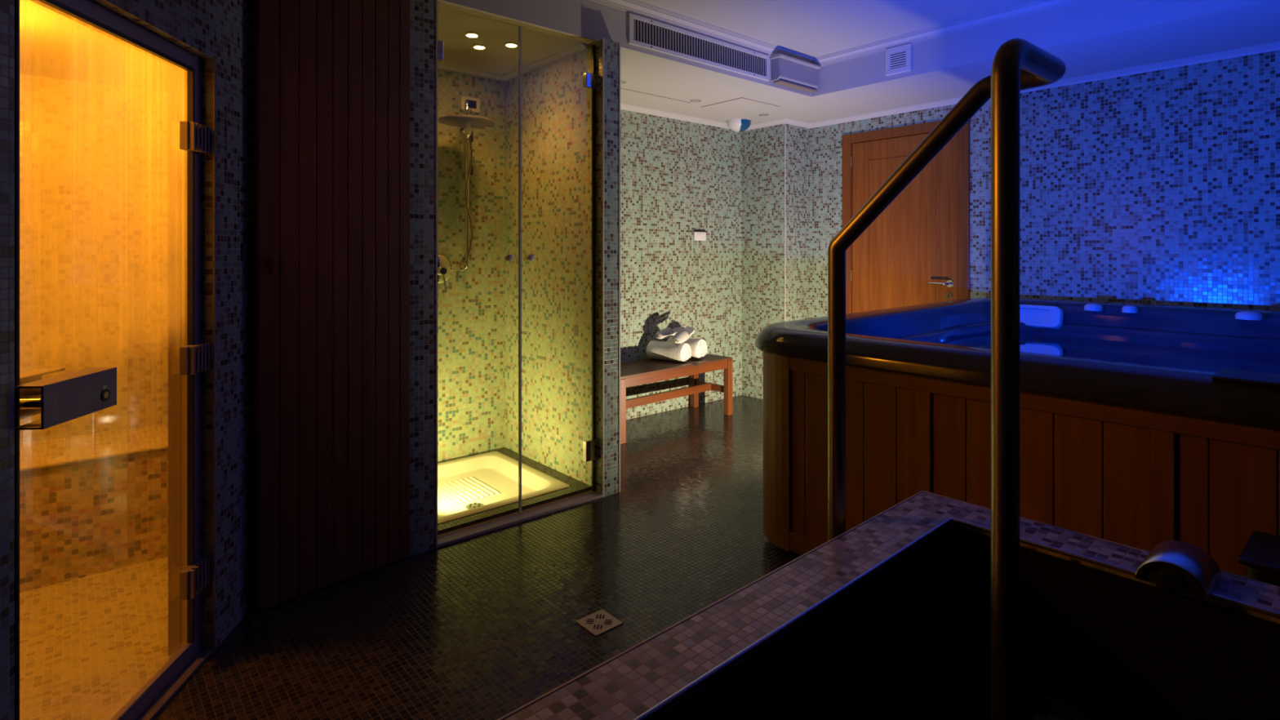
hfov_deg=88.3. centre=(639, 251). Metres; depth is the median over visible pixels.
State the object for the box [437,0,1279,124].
ceiling
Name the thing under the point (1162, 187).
wall
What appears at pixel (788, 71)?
emergency light
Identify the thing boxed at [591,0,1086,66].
crown molding
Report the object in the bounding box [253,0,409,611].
wood paneling
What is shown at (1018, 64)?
handrail
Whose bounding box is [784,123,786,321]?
trim
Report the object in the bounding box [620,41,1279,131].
crown molding
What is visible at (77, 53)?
ceiling
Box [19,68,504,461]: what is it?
wall
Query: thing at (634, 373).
wooden bench
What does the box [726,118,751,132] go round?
sensor
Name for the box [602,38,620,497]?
trim
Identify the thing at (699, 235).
wall switch
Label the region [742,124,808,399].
wall pier
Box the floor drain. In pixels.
[575,608,622,636]
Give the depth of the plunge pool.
1.33 m
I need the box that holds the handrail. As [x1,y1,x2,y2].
[827,38,1066,719]
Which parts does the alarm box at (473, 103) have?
frame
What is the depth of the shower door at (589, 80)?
3.16 m
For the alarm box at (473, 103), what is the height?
0.468 m
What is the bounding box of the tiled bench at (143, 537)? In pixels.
[19,422,168,592]
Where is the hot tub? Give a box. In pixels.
[755,297,1279,577]
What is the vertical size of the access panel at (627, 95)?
0.004 m
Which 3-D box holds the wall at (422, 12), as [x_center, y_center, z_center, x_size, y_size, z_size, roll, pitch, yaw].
[-1.271,0.080,3.170,0.122,2.340,1.120,0,0,-41]
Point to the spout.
(1182, 566)
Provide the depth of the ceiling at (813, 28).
3.77 m
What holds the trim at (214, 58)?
attached to the wall at (207, 29)
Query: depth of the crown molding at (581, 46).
3.85 m
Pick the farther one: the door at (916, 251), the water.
the door at (916, 251)
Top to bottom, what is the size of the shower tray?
0.068 m
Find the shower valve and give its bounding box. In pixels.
[437,254,452,292]
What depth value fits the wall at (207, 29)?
2.08 m
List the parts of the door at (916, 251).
handle, keyhole plate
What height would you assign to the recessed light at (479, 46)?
0.006 m
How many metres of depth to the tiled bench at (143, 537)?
2.54 m
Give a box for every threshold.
[135,647,214,719]
[437,489,603,547]
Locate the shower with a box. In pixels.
[438,100,494,272]
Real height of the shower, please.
0.983 m
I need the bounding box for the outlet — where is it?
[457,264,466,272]
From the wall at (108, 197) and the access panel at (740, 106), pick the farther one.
the access panel at (740, 106)
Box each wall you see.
[0,0,253,719]
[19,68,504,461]
[409,0,435,555]
[504,38,618,496]
[620,109,742,419]
[808,49,1279,318]
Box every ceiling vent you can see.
[628,13,769,80]
[884,43,911,75]
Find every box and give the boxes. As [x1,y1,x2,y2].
[460,96,479,175]
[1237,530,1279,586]
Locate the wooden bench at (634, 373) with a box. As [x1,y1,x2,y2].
[620,353,732,444]
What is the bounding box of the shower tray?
[437,451,569,524]
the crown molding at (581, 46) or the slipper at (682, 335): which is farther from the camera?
the slipper at (682, 335)
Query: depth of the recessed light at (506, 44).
3.46 m
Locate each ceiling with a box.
[19,0,173,92]
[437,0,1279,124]
[637,0,1034,57]
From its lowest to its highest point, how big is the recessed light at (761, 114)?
0.006 m
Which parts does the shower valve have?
lever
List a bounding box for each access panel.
[620,88,689,109]
[702,97,780,115]
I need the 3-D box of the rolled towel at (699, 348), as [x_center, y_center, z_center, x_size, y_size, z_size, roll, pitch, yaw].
[0.353,0.729,5.047,0.280,0.151,0.175,0,0,37]
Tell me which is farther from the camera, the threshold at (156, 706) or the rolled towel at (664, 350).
the rolled towel at (664, 350)
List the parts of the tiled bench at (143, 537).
seat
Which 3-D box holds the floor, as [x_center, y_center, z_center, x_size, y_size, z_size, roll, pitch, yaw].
[0.586,1.294,1.694,6.700,0.152,6.000,0,0,-41]
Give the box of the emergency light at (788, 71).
[770,53,821,93]
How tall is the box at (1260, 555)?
0.605 m
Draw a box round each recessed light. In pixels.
[463,31,479,38]
[471,44,487,49]
[503,42,518,47]
[689,98,701,102]
[758,113,768,115]
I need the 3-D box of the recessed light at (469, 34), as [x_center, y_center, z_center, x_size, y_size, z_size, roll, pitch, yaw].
[-0.842,-1.087,3.307,0.080,0.006,0.080,0,0,-41]
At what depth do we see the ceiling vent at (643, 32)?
3.87 m
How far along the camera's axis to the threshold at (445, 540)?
3.06 m
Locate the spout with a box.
[1134,540,1222,599]
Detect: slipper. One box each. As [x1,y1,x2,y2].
[655,326,684,338]
[672,326,694,343]
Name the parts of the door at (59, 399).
handle, handle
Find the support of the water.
in the hot tub
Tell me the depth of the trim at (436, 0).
2.78 m
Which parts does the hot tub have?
corner post, rail, rail, control knob, control knob, control panel, control knob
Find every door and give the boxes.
[14,0,209,719]
[437,4,596,537]
[842,120,969,313]
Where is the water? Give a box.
[946,334,1279,373]
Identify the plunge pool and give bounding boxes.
[496,490,1279,719]
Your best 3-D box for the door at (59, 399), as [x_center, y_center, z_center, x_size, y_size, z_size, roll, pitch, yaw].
[-1.347,0.317,1.691,0.176,1.843,0.746,0,0,-6]
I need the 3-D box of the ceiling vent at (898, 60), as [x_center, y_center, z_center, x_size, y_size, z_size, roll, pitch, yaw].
[1.620,-1.206,4.135,0.014,0.168,0.170,0,0,-41]
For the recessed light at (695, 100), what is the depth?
4.73 m
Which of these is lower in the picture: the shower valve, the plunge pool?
the plunge pool
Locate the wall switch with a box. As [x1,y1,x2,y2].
[693,230,706,240]
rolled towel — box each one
[646,340,691,362]
[666,337,707,359]
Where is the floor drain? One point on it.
(599, 622)
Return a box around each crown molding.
[437,43,586,80]
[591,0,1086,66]
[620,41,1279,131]
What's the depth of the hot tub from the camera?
2.14 m
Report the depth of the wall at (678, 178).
5.28 m
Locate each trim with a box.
[212,57,215,650]
[408,0,437,556]
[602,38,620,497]
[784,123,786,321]
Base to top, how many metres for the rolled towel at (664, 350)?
0.141 m
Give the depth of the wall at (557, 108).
3.63 m
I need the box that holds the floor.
[19,395,795,719]
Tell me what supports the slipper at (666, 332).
on the rolled towel at (664, 350)

